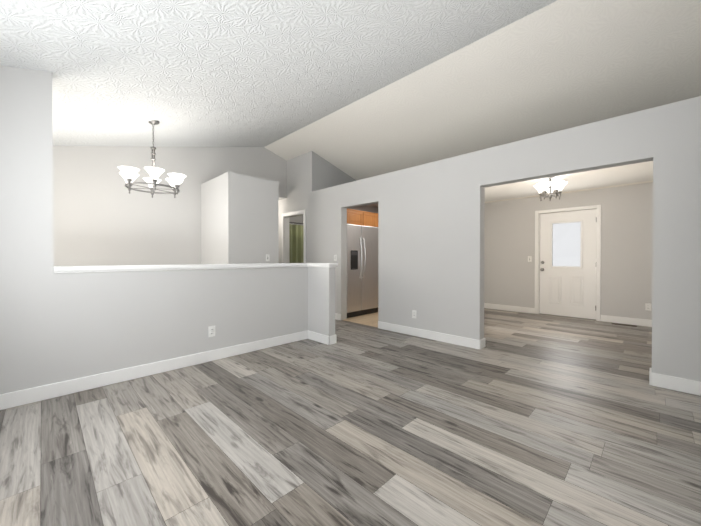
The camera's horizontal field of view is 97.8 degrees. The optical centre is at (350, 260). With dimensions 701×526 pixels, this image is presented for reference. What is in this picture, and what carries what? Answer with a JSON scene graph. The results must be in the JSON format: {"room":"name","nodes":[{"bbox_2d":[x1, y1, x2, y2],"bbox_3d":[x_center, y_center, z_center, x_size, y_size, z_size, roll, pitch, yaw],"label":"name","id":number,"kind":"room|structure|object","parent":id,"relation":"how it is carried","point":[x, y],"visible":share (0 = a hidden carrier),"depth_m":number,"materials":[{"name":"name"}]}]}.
{"room":"living room","nodes":[
{"label":"living room","id":0,"kind":"room"},
{"bbox_2d":[0,66,53,393],"bbox_3d":[-2.650,-0.213,2.252,0.120,2.626,0.660,0,1,45],"label":"wall","id":1,"kind":"structure","parent":0,"point":[26,263],"depth_m":2.34,"materials":[{"name":"paint"}]},
{"bbox_2d":[53,146,286,265],"bbox_3d":[-2.966,-0.632,5.168,0.120,3.420,4.360,0,1,45],"label":"wall","id":2,"kind":"structure","parent":0,"point":[102,216],"depth_m":4.72,"materials":[{"name":"paint"}]},
{"bbox_2d":[54,267,334,382],"bbox_3d":[-1.330,0.586,3.269,0.570,1.012,2.635,0,1,45],"label":"wall","id":3,"kind":"structure","parent":0,"point":[104,322],"depth_m":3.06,"materials":[{"name":"paint"}]},
{"bbox_2d":[54,263,337,272],"bbox_3d":[-1.320,0.071,3.275,0.626,0.054,2.663,0,1,45],"label":"cap","id":4,"kind":"object","parent":3,"relation":"on","point":[89,269],"visible":0.96,"depth_m":3.05,"materials":[{"name":"white wood"}]},
{"bbox_2d":[208,326,214,336],"bbox_3d":[-1.505,0.772,3.321,0.010,0.116,0.072,0,1,45],"label":"outlet","id":5,"kind":"object","parent":3,"relation":"attached to","point":[211,331],"visible":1,"depth_m":3.31,"materials":[{"name":"white plastic"}]},
{"bbox_2d":[0,303,700,409],"bbox_3d":[0.035,1.026,4.450,7.010,0.115,7.550,0,1,45],"label":"baseboard","id":6,"kind":"structure","parent":3,"relation":"attached to","point":[30,395],"depth_m":3.07,"materials":[{"name":"white wood"}]},
{"bbox_2d":[201,172,302,263],"bbox_3d":[-1.226,-0.145,6.784,2.160,2.420,3.940,0,1,45],"label":"wall","id":7,"kind":"structure","parent":0,"point":[239,218],"depth_m":4.92,"materials":[{"name":"paint"}]},
{"bbox_2d":[317,155,377,212],"bbox_3d":[0.416,-0.552,7.328,0.120,3.227,3.190,0,1,45],"label":"wall","id":8,"kind":"structure","parent":0,"point":[329,175],"depth_m":6.41,"materials":[{"name":"paint"}]},
{"bbox_2d":[347,208,350,223],"bbox_3d":[-0.337,-0.898,6.231,0.344,0.334,0.515,0,1,45],"label":"upper cabinet","id":9,"kind":"object","parent":8,"relation":"attached to","point":[348,210],"depth_m":6.31,"materials":[{"name":"brown wood"}]},
{"bbox_2d":[351,209,362,225],"bbox_3d":[-0.045,-0.900,6.525,0.344,0.334,0.545,0,1,45],"label":"upper cabinet","id":10,"kind":"object","parent":8,"relation":"attached to","point":[361,218],"depth_m":6.47,"materials":[{"name":"brown wood"}]},
{"bbox_2d":[363,212,377,226],"bbox_3d":[0.309,-0.703,6.884,0.344,0.734,0.440,0,1,45],"label":"upper cabinet","id":11,"kind":"object","parent":8,"relation":"attached to","point":[370,219],"depth_m":6.78,"materials":[{"name":"brown wood"}]},
{"bbox_2d":[0,308,700,525],"bbox_3d":[0.032,1.131,4.490,7.550,0.104,8.000,0,1,45],"label":"floor","id":12,"kind":"structure","parent":0,"point":[524,419],"depth_m":1.88,"materials":[{"name":"grey wood"}]},
{"bbox_2d":[347,223,377,317],"bbox_3d":[0.011,0.192,6.194,0.861,1.755,0.940,0,1,45],"label":"fridge","id":13,"kind":"object","parent":12,"relation":"on","point":[362,270],"visible":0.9,"depth_m":5.90,"materials":[{"name":"silver metal"}]},
{"bbox_2d":[612,323,636,326],"bbox_3d":[4.565,1.074,5.099,0.310,0.009,0.110,0,1,45],"label":"floor vent","id":14,"kind":"object","parent":12,"relation":"in","point":[625,324],"visible":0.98,"depth_m":5.10,"materials":[{"name":"brown"}]},
{"bbox_2d":[0,0,700,202],"bbox_3d":[0.376,-1.836,4.104,6.350,1.236,7.810,0,1,45],"label":"ceiling","id":15,"kind":"structure","parent":0,"point":[356,90],"depth_m":3.14,"materials":[{"name":"white paint"}]},
{"bbox_2d":[118,120,185,197],"bbox_3d":[-2.487,-1.303,3.856,0.769,0.941,0.743,0,1,45],"label":"dining chandelier","id":16,"kind":"object","parent":15,"relation":"hanging from","point":[130,176],"visible":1,"depth_m":3.81,"materials":[{"name":"silver metal"}]},
{"bbox_2d":[278,96,700,380],"bbox_3d":[0.504,-0.558,4.896,7.270,3.276,0.140,0,1,45],"label":"wall","id":17,"kind":"structure","parent":0,"point":[431,218],"depth_m":3.78,"materials":[{"name":"paint"}]},
{"bbox_2d":[282,209,305,262],"bbox_3d":[-1.167,0.017,6.546,0.860,2.100,0.156,0,1,45],"label":"door frame","id":18,"kind":"structure","parent":17,"relation":"attached to","point":[285,241],"depth_m":6.76,"materials":[{"name":"white wood"}]},
{"bbox_2d":[412,310,416,317],"bbox_3d":[0.916,0.773,4.392,0.072,0.116,0.010,0,1,45],"label":"outlet","id":19,"kind":"object","parent":17,"relation":"attached to","point":[414,313],"visible":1,"depth_m":4.39,"materials":[{"name":"white plastic"}]},
{"bbox_2d":[368,161,652,206],"bbox_3d":[2.259,-1.319,5.396,5.210,0.070,3.050,0,1,45],"label":"ceiling","id":20,"kind":"structure","parent":0,"point":[629,173],"depth_m":4.90,"materials":[{"name":"white paint"}]},
{"bbox_2d":[534,176,567,200],"bbox_3d":[3.044,-1.114,4.674,0.441,0.390,0.444,0,1,45],"label":"chandelier","id":21,"kind":"object","parent":20,"relation":"hanging from","point":[550,186],"visible":1,"depth_m":4.59,"materials":[{"name":"white glass"}]},
{"bbox_2d":[484,182,652,319],"bbox_3d":[3.389,-0.148,6.531,5.470,2.430,0.140,0,1,45],"label":"wall","id":22,"kind":"structure","parent":0,"point":[626,245],"depth_m":5.39,"materials":[{"name":"paint"}]},
{"bbox_2d":[534,205,600,320],"bbox_3d":[4.104,0.043,5.811,1.029,2.060,0.156,0,1,45],"label":"door frame","id":23,"kind":"structure","parent":22,"relation":"attached to","point":[598,289],"depth_m":5.68,"materials":[{"name":"wood"}]},
{"bbox_2d":[540,209,596,318],"bbox_3d":[4.076,0.068,5.767,0.884,1.978,0.115,0,1,45],"label":"front door","id":24,"kind":"structure","parent":22,"relation":"in","point":[567,287],"depth_m":5.75,"materials":[{"name":"white wood"}]},
{"bbox_2d":[645,303,651,310],"bbox_3d":[4.852,0.759,4.981,0.072,0.116,0.010,0,1,45],"label":"outlet","id":25,"kind":"object","parent":22,"relation":"attached to","point":[648,306],"visible":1,"depth_m":4.98,"materials":[{"name":"white plastic"}]},
{"bbox_3d":[0.034,-0.156,8.224,1.680,2.420,0.120,0,1,45],"label":"wall","id":26,"kind":"structure","parent":0,"visible":0},
{"bbox_2d":[289,222,303,262],"bbox_3d":[-0.828,0.052,7.658,0.075,1.893,1.890,0,1,45],"label":"shower curtain","id":27,"kind":"object","parent":26,"relation":"hanging from","point":[296,233],"visible":0.12,"depth_m":7.18,"materials":[{"name":"green fabric"}]}
]}

